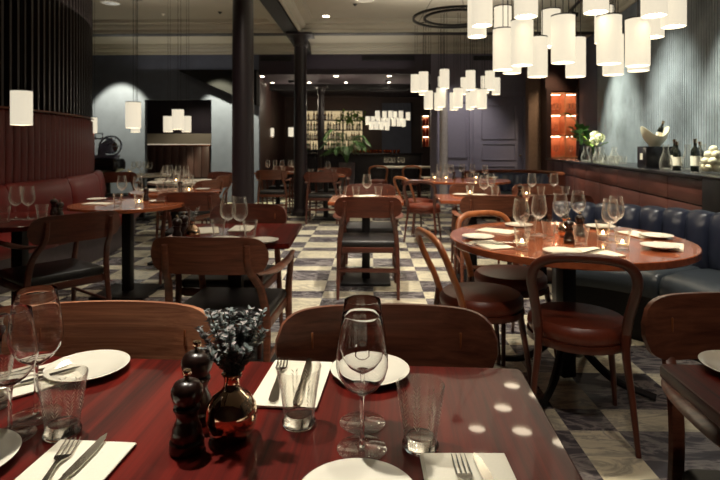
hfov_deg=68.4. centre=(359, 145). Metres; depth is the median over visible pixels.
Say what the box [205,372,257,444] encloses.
bud vase
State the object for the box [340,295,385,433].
wine glass
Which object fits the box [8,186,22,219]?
wine glass
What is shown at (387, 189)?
wooden armchair
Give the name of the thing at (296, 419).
tumbler
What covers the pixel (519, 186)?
pepper mill
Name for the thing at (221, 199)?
bowl
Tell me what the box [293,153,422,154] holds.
countertop
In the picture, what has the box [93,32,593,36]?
trim
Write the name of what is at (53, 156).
banquette
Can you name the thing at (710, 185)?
base cabinet
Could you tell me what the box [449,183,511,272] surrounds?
wooden armchair
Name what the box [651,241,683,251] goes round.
napkin
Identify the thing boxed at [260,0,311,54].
trim
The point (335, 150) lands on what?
potted palm
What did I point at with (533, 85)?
pier
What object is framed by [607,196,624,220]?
bowl
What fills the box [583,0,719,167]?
wall
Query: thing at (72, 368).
table knife
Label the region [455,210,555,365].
bentwood chair
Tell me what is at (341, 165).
plant pot
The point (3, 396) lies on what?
tumbler
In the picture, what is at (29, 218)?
wine glass
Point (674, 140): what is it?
bottle
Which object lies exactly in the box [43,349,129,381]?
plate
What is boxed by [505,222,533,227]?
plate
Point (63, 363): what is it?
fork
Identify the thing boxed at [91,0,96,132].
pendant lamp
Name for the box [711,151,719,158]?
ball
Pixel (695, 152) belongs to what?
bottle
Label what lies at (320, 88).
column
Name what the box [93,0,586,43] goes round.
ceiling
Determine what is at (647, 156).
cube
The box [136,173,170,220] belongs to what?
table
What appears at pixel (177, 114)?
pendant lamp
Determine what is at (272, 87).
trim
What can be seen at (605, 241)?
wine glass
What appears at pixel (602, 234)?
tumbler
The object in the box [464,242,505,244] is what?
fork
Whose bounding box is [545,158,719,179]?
countertop
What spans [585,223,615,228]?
plate
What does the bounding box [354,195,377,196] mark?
napkin
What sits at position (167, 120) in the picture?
pendant lamp
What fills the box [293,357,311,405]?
table knife
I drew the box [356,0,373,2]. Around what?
ceiling speaker
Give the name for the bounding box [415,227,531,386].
bentwood chair
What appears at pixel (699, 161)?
glass jar
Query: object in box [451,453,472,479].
fork
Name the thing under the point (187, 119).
pendant lamp
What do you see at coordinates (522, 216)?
tumbler
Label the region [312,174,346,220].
table
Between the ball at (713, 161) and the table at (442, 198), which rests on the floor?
the table at (442, 198)
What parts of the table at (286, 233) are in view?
post, plate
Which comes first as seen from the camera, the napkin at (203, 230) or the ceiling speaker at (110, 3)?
the napkin at (203, 230)
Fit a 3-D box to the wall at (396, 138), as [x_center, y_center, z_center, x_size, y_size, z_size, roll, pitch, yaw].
[1.164,-0.065,16.879,0.925,2.600,0.100,0,0,1]
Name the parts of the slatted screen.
rail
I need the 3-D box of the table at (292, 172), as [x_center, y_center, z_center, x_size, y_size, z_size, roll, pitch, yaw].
[-1.532,0.860,9.900,0.800,0.750,0.660,0,0,1]
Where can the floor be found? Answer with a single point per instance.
(596, 434)
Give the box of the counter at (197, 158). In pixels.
[147,134,210,198]
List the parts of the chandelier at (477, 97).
lamp shade, lamp shade, cord, lamp shade, cord, lamp shade, cord, lamp shade, cord, lamp shade, cord, lamp shade, lamp shade, cord, lamp shade, cord, lamp shade, lamp shade, cord, lamp shade, cord, lamp shade, cord, lamp shade, lamp shade, cord, lamp shade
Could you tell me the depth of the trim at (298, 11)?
8.30 m
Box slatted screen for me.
[0,0,93,119]
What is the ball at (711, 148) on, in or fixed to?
on the ball
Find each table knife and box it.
[0,366,80,389]
[58,433,106,479]
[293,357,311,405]
[473,453,493,479]
[474,241,517,242]
[588,246,611,252]
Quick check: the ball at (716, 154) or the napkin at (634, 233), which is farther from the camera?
the ball at (716, 154)
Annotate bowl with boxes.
[0,304,38,386]
[12,285,63,365]
[220,199,235,220]
[232,200,247,221]
[336,308,387,395]
[340,295,385,337]
[513,199,529,223]
[531,198,546,218]
[601,199,619,223]
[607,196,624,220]
[640,126,669,145]
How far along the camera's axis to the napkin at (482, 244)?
2.55 m
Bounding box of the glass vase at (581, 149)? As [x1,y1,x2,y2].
[578,144,585,159]
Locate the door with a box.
[469,92,525,169]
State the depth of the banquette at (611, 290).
3.45 m
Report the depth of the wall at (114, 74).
11.62 m
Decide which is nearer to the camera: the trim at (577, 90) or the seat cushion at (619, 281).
the seat cushion at (619, 281)
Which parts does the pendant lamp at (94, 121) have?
cord, lamp shade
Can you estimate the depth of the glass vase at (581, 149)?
8.83 m
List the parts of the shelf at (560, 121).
panel, shelf, shelf, shelf, panel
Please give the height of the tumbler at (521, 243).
0.101 m
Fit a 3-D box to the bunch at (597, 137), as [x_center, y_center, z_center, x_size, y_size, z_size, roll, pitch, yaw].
[3.584,-0.029,8.165,0.426,0.410,0.340,0,0,1]
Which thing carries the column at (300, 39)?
on the floor
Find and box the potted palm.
[319,129,371,162]
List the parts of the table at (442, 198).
plate, post, post, plate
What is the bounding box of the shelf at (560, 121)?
[551,92,577,157]
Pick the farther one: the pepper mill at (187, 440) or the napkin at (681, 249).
the napkin at (681, 249)
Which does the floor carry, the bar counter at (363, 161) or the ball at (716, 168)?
the bar counter at (363, 161)
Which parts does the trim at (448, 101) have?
panel moulding, panel moulding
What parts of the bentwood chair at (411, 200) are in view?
seat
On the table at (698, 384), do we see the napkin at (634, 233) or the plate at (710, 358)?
the plate at (710, 358)
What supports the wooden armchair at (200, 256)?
on the floor
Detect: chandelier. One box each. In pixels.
[366,80,409,129]
[411,0,499,109]
[468,0,686,77]
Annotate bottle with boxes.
[656,121,664,135]
[670,139,676,169]
[673,141,680,169]
[690,139,699,170]
[698,142,703,169]
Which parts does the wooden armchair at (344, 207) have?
armrest, leg, leg, seat, seat frame, backrest, leg, leg, armrest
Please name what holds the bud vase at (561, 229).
on the round table at (645, 258)
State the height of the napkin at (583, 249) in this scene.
0.006 m
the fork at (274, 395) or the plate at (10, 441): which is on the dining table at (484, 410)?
the plate at (10, 441)
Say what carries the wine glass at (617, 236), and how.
on the round table at (645, 258)
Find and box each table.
[0,211,83,304]
[0,356,582,479]
[67,199,183,300]
[128,188,220,264]
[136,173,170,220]
[147,179,211,225]
[167,223,301,361]
[254,171,293,213]
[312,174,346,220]
[328,195,403,285]
[377,166,429,197]
[423,177,510,231]
[435,194,551,283]
[450,222,701,409]
[660,364,719,427]
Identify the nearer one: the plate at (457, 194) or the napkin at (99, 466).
the napkin at (99, 466)
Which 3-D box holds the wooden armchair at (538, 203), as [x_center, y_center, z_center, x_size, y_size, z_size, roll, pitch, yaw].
[1.681,0.818,4.656,0.601,0.838,0.658,0,0,4]
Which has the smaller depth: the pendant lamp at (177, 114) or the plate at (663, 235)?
the plate at (663, 235)
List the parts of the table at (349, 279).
post, plate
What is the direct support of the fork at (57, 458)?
on the napkin at (99, 466)
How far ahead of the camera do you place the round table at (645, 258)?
2.65 m
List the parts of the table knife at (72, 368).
blade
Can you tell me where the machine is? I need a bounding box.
[95,133,121,157]
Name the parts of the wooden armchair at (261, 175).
leg, leg, backrest, seat frame, seat, leg, leg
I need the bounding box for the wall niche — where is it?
[147,100,210,177]
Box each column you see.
[232,0,253,203]
[286,32,314,215]
[314,85,327,190]
[439,71,447,205]
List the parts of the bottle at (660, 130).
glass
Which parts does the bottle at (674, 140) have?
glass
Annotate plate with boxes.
[0,428,21,466]
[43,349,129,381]
[87,197,106,200]
[252,237,278,243]
[302,458,411,479]
[330,354,409,384]
[453,193,468,195]
[462,233,493,239]
[470,194,487,195]
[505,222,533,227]
[543,247,581,252]
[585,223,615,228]
[638,232,673,238]
[640,241,680,249]
[698,350,719,371]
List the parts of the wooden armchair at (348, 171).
leg, seat, backrest, leg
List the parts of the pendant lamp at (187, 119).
lamp shade, cord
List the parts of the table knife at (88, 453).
handle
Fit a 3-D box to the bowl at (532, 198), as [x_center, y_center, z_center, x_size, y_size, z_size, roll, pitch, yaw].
[0.975,0.335,2.888,0.084,0.132,0.084,0,0,1]
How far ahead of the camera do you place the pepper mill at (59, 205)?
3.51 m
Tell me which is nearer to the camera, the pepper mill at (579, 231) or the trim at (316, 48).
the pepper mill at (579, 231)
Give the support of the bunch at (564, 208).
in the bud vase at (561, 229)
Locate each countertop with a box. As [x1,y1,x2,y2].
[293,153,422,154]
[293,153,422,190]
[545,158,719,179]
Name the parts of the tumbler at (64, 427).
glass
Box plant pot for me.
[339,162,354,188]
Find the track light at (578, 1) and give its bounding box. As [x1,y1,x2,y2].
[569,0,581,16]
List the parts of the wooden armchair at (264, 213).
leg, seat, seat frame, backrest, leg, leg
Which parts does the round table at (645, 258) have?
post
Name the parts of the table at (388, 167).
post, post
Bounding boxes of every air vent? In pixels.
[362,56,413,60]
[473,56,491,59]
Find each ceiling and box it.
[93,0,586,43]
[260,75,429,96]
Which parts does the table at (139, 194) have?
post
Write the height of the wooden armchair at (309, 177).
0.838 m
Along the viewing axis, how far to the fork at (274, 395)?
1.04 m
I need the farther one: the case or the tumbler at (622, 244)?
the case
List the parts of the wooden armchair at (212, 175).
backrest, leg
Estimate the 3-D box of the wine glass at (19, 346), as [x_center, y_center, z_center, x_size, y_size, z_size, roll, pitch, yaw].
[-0.583,0.379,0.883,0.082,0.211,0.082,0,0,1]
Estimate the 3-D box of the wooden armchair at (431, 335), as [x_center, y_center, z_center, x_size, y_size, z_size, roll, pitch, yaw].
[0.064,0.818,1.018,0.601,0.838,0.658,0,0,0]
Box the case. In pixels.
[421,115,429,146]
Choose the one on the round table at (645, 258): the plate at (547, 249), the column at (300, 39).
the plate at (547, 249)
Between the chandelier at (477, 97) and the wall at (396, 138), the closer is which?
the chandelier at (477, 97)
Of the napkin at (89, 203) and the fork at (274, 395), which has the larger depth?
the napkin at (89, 203)
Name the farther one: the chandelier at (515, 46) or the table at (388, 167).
the table at (388, 167)
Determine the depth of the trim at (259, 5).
8.36 m
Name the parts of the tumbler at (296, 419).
glass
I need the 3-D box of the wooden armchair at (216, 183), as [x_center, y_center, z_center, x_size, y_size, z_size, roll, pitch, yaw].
[-2.041,0.818,6.421,0.658,0.838,0.601,0,0,23]
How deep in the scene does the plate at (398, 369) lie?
1.12 m
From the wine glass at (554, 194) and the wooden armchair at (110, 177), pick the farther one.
the wooden armchair at (110, 177)
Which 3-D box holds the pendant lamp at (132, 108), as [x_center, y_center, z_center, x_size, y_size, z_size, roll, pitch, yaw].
[-1.931,-1.169,4.537,0.148,2.031,0.127,0,0,1]
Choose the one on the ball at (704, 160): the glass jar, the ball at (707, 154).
the ball at (707, 154)
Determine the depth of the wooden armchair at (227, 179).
7.34 m
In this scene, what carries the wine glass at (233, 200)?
on the table at (286, 233)
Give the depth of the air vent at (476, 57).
11.46 m
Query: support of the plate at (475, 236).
on the round table at (645, 258)
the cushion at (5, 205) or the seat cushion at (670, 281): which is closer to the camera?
the seat cushion at (670, 281)
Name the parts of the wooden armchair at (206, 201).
leg, leg, seat, backrest, leg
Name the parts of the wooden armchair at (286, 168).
leg, seat, backrest, leg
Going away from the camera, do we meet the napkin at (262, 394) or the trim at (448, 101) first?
the napkin at (262, 394)
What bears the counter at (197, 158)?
on the floor
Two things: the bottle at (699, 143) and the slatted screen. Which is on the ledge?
the bottle at (699, 143)
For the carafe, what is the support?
on the ledge
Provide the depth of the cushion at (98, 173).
7.28 m
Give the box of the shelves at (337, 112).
[307,109,365,152]
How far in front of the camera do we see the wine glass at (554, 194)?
2.99 m
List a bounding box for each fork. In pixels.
[30,360,70,372]
[42,436,80,479]
[268,357,287,402]
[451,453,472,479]
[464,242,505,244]
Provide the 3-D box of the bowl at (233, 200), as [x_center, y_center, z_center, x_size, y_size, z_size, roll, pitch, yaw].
[-0.633,0.335,2.794,0.084,0.132,0.084,0,0,1]
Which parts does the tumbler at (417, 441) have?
glass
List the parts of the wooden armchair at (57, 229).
armrest, leg, seat, seat frame, backrest, leg, leg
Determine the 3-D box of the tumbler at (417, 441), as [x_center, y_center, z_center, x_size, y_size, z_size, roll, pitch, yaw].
[0.098,0.434,0.854,0.078,0.101,0.078,0,0,18]
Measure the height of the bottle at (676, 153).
0.278 m
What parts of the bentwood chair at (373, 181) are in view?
seat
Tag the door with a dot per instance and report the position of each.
(497, 133)
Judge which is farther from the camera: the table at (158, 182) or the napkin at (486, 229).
the table at (158, 182)
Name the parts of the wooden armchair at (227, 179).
backrest, leg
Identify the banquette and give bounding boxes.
[0,108,141,293]
[464,169,565,221]
[552,201,719,363]
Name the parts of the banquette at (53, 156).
channel panel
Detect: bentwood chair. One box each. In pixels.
[368,165,387,183]
[393,176,436,235]
[401,165,421,198]
[403,180,441,242]
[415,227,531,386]
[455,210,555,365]
[526,252,643,458]
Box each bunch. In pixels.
[185,206,199,220]
[194,305,268,378]
[557,202,571,219]
[582,131,607,156]
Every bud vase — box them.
[185,220,199,236]
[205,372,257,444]
[557,218,567,236]
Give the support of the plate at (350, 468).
on the dining table at (484, 410)
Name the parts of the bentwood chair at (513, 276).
leg, leg, seat, leg, leg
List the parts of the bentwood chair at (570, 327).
leg, seat, leg, leg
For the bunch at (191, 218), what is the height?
0.134 m
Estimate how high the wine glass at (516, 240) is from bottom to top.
0.216 m
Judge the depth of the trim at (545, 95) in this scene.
10.81 m
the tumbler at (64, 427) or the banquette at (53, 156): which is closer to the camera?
the tumbler at (64, 427)
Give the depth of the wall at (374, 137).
17.14 m
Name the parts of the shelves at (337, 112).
shelf, shelf, shelf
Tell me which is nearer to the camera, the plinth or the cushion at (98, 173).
the cushion at (98, 173)
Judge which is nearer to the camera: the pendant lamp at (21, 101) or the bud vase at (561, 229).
the bud vase at (561, 229)
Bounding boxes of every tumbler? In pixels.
[0,387,7,409]
[35,369,88,442]
[211,219,225,235]
[276,365,320,431]
[396,382,444,455]
[513,227,530,249]
[522,216,536,235]
[541,220,556,240]
[572,225,589,247]
[595,221,610,240]
[613,227,631,250]
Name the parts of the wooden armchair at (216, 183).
leg, seat, seat frame, leg, backrest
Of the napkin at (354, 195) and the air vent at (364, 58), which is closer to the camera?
the napkin at (354, 195)
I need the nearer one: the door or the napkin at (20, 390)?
the napkin at (20, 390)
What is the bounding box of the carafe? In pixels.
[659,144,672,169]
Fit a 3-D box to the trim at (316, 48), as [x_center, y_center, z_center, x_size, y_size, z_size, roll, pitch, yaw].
[-2.011,-2.092,11.450,13.500,0.185,0.270,0,0,1]
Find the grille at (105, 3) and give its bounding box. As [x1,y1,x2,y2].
[102,2,117,4]
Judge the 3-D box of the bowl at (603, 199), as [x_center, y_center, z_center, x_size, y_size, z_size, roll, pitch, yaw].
[1.265,0.335,2.678,0.084,0.132,0.084,0,0,1]
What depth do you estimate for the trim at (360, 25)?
9.26 m
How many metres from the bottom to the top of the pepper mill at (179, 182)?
0.130 m
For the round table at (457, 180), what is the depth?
7.24 m
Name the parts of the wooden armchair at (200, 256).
leg, leg, backrest, seat, seat frame, leg, armrest, leg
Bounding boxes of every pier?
[211,55,259,201]
[526,67,540,169]
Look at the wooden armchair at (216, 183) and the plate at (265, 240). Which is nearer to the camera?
the plate at (265, 240)
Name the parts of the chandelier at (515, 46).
lamp shade, lamp shade, lamp shade, lamp shade, lamp shade, lamp shade, lamp shade, lamp shade, cord, lamp shade, lamp shade, lamp shade, cord, lamp shade, lamp shade, lamp shade, cord, lamp shade, lamp shade, lamp shade, lamp shade, lamp shade, lamp shade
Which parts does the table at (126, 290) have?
plate, post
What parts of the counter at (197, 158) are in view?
seat, backrest, ledge panel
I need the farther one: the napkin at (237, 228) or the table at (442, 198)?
the table at (442, 198)
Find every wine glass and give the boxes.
[0,304,38,442]
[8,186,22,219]
[12,285,63,427]
[21,188,35,219]
[220,199,235,235]
[232,200,247,237]
[336,308,387,457]
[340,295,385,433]
[513,199,529,241]
[531,198,546,235]
[553,194,567,232]
[571,191,585,227]
[601,199,619,242]
[607,196,624,237]
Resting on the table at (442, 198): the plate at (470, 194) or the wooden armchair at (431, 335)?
the plate at (470, 194)
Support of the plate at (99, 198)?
on the table at (126, 290)
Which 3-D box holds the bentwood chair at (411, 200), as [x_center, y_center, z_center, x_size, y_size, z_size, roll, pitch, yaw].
[0.785,0.831,7.575,0.552,0.812,0.447,0,0,-29]
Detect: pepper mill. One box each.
[50,197,57,214]
[56,200,63,214]
[143,186,148,200]
[169,368,204,458]
[172,215,182,236]
[177,180,182,191]
[179,212,188,236]
[181,340,212,426]
[517,183,522,196]
[563,217,574,243]
[575,212,584,236]
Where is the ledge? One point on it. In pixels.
(665, 188)
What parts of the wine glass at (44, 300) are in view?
stem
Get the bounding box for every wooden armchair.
[0,210,119,306]
[53,300,217,359]
[103,172,140,217]
[151,236,294,361]
[156,179,223,238]
[156,192,219,284]
[175,203,286,358]
[192,174,231,223]
[201,172,231,223]
[255,170,291,214]
[266,166,293,209]
[275,303,498,367]
[304,172,341,224]
[315,168,351,215]
[333,197,403,299]
[343,184,395,274]
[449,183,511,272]
[451,196,526,281]
[512,184,562,220]
[513,195,593,266]
[641,292,719,479]
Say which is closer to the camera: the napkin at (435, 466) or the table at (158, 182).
the napkin at (435, 466)
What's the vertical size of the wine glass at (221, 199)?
0.216 m
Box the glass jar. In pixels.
[699,161,719,173]
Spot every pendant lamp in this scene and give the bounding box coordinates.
[10,0,32,124]
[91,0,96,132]
[125,101,140,127]
[131,0,141,132]
[163,116,172,131]
[172,109,183,129]
[182,0,190,131]
[271,91,273,136]
[288,80,293,136]
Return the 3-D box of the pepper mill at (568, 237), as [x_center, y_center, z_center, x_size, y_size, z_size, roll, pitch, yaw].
[1.045,0.420,2.650,0.054,0.130,0.054,0,0,1]
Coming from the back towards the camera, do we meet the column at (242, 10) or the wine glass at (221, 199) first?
the column at (242, 10)
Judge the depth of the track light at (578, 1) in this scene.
8.23 m
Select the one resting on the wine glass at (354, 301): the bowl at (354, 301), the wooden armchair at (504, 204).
the bowl at (354, 301)
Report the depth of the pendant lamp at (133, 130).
7.70 m
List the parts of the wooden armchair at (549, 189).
backrest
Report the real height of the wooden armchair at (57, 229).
0.838 m
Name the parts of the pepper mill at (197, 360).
knob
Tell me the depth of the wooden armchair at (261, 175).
9.02 m
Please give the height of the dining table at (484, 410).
0.750 m
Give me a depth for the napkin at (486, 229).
3.00 m
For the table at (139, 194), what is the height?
0.750 m
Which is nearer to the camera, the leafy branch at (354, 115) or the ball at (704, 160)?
the ball at (704, 160)
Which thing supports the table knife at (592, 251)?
on the napkin at (583, 249)
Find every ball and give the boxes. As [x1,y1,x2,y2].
[701,157,708,164]
[704,151,711,157]
[704,164,712,171]
[708,157,717,164]
[709,145,717,151]
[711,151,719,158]
[713,164,719,171]
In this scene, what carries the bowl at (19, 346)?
on the wine glass at (19, 346)
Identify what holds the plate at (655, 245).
on the round table at (645, 258)
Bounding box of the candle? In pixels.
[618,243,626,246]
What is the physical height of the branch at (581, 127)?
0.729 m
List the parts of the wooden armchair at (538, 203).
leg, backrest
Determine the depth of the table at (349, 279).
4.84 m
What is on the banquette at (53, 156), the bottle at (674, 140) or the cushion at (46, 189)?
the cushion at (46, 189)
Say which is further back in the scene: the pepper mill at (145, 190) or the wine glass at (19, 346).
the pepper mill at (145, 190)
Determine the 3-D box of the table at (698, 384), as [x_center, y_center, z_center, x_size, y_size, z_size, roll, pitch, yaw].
[1.042,0.860,0.780,0.800,0.750,0.760,0,0,3]
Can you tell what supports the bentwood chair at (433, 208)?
on the floor
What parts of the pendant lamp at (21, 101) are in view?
lamp shade, cord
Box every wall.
[93,54,556,202]
[260,77,284,199]
[285,97,429,183]
[382,103,410,152]
[541,49,577,91]
[579,77,582,143]
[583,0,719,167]
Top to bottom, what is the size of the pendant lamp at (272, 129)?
1.328 m
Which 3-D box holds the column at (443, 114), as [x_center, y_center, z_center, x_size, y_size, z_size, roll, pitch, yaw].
[1.745,-0.165,11.066,0.200,2.800,0.200,0,0,1]
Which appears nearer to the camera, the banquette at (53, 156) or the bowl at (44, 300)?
the bowl at (44, 300)
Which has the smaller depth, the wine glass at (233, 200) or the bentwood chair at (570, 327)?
the bentwood chair at (570, 327)
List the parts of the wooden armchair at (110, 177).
seat, backrest, leg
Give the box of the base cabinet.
[701,176,719,212]
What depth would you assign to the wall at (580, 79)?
10.62 m
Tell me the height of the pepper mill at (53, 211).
0.130 m
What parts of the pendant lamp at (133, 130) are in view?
lamp shade, cord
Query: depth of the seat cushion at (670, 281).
3.11 m
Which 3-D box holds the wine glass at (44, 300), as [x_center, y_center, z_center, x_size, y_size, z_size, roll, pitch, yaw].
[-0.582,0.371,0.952,0.088,0.226,0.088,0,0,1]
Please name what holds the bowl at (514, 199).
on the wine glass at (516, 240)
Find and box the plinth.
[94,158,125,192]
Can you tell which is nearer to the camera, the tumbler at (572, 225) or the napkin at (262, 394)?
the napkin at (262, 394)
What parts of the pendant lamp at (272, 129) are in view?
cord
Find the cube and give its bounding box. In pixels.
[637,146,672,167]
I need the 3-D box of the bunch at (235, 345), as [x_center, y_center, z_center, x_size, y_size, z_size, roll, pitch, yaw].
[-0.215,0.350,0.884,0.112,0.171,0.114,0,0,-31]
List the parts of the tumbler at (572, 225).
glass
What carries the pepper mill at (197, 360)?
on the dining table at (484, 410)
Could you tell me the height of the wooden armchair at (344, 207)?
0.838 m
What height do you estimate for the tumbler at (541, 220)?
0.101 m
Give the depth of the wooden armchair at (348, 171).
9.61 m
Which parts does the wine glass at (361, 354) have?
stem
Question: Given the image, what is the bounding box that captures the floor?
[0,184,719,479]
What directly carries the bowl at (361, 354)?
on the wine glass at (361, 354)
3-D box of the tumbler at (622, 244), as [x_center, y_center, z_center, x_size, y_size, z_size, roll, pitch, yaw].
[1.224,0.434,2.472,0.078,0.101,0.078,0,0,1]
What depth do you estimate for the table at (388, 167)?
12.56 m
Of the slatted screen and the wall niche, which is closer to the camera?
the slatted screen
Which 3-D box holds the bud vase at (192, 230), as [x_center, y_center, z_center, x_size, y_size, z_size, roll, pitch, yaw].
[-0.864,0.435,2.735,0.079,0.098,0.079,0,0,1]
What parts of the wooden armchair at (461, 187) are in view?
leg, leg, backrest, seat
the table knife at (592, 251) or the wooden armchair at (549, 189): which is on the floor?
the wooden armchair at (549, 189)
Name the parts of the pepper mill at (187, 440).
knob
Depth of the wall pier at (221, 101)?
11.60 m
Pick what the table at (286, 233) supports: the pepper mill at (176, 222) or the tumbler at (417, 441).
the pepper mill at (176, 222)
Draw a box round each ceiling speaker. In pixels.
[100,1,119,5]
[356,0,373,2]
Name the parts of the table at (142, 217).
post, plate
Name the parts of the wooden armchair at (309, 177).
leg, leg, seat frame, seat, backrest, leg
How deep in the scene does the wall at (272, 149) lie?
13.70 m
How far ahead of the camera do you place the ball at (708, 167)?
4.52 m
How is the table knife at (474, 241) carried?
on the napkin at (482, 244)
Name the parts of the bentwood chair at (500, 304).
leg, seat, leg, leg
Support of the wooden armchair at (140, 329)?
on the floor
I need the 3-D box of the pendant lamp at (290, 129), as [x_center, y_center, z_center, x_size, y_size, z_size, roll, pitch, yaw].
[-1.648,-0.901,12.737,0.148,1.347,0.127,0,0,1]
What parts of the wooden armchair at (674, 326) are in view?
leg, backrest, armrest, seat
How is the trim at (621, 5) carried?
attached to the wall at (681, 87)
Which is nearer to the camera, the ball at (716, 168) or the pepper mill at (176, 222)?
the pepper mill at (176, 222)
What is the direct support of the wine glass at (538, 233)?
on the round table at (645, 258)
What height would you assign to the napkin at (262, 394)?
0.006 m
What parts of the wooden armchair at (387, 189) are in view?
leg, leg, seat, backrest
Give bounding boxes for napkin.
[0,363,83,398]
[15,439,136,479]
[81,202,112,204]
[198,227,218,233]
[227,225,255,231]
[253,360,332,409]
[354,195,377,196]
[420,453,515,479]
[469,240,514,249]
[475,227,518,234]
[575,247,625,256]
[615,230,660,237]
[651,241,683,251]
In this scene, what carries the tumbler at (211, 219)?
on the table at (286, 233)
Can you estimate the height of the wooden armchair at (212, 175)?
0.838 m
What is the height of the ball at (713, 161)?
0.068 m
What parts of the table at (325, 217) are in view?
plate, post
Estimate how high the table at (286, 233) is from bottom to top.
0.750 m
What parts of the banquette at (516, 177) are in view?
seat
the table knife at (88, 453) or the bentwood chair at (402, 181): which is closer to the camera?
the table knife at (88, 453)
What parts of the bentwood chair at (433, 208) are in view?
leg, leg, seat, leg, leg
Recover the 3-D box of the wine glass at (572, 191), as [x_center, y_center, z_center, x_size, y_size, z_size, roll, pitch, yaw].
[1.306,0.377,3.173,0.084,0.216,0.084,0,0,1]
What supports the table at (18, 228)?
on the floor
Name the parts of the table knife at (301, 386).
handle, blade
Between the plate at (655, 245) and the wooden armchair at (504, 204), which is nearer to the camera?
the plate at (655, 245)
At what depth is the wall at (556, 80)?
10.80 m
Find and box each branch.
[335,109,365,124]
[564,113,591,143]
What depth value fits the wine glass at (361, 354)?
0.82 m
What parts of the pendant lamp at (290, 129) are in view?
lamp shade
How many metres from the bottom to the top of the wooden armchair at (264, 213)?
0.838 m
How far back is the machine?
9.83 m
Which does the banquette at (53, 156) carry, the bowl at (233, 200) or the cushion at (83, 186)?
the cushion at (83, 186)
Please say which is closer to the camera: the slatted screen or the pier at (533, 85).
the slatted screen
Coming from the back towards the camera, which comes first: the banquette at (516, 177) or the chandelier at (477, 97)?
the banquette at (516, 177)
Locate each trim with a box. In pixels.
[93,17,593,33]
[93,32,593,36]
[93,43,491,54]
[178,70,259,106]
[254,0,279,27]
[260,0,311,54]
[269,84,429,90]
[279,0,312,31]
[448,101,466,193]
[541,88,550,170]
[576,88,578,155]
[584,0,636,38]
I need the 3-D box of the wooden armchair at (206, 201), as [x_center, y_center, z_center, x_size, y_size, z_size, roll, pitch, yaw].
[-1.550,0.818,4.902,0.601,0.838,0.658,0,0,-11]
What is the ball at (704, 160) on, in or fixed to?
on the ball at (708, 167)
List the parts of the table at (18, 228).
post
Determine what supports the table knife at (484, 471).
on the napkin at (435, 466)
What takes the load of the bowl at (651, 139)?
on the cube
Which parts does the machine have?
blade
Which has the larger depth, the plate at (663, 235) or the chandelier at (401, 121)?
the chandelier at (401, 121)
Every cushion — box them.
[0,185,11,212]
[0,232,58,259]
[4,178,72,212]
[66,173,100,203]
[93,170,105,200]
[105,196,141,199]
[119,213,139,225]
[554,265,700,298]
[658,269,719,295]
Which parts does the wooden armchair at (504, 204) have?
leg, armrest, leg, backrest, leg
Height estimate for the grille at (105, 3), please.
0.006 m
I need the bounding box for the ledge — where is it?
[545,158,719,209]
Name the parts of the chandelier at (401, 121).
lamp shade, lamp shade, cord, lamp shade, lamp shade, lamp shade, cord, lamp shade, lamp shade, lamp shade, lamp shade, lamp shade, lamp shade, cord, lamp shade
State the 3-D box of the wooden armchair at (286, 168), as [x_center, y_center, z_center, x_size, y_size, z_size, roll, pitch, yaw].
[-1.511,0.818,10.397,0.601,0.838,0.658,0,0,3]
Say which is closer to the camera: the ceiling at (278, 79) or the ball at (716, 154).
the ball at (716, 154)
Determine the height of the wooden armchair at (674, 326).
0.838 m
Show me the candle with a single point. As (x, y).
(619, 244)
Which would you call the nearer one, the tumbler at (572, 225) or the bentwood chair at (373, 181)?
the tumbler at (572, 225)
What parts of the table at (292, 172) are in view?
post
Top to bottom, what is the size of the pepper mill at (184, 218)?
0.130 m
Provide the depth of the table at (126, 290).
4.41 m
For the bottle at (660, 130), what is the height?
0.242 m
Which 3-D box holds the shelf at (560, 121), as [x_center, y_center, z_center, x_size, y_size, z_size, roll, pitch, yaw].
[4.175,-0.425,10.900,0.650,1.320,0.310,0,0,1]
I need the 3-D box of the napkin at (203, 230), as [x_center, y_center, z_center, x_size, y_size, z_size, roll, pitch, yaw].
[-0.874,0.481,3.024,0.132,0.006,0.211,0,0,-17]
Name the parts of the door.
panel, panel, panel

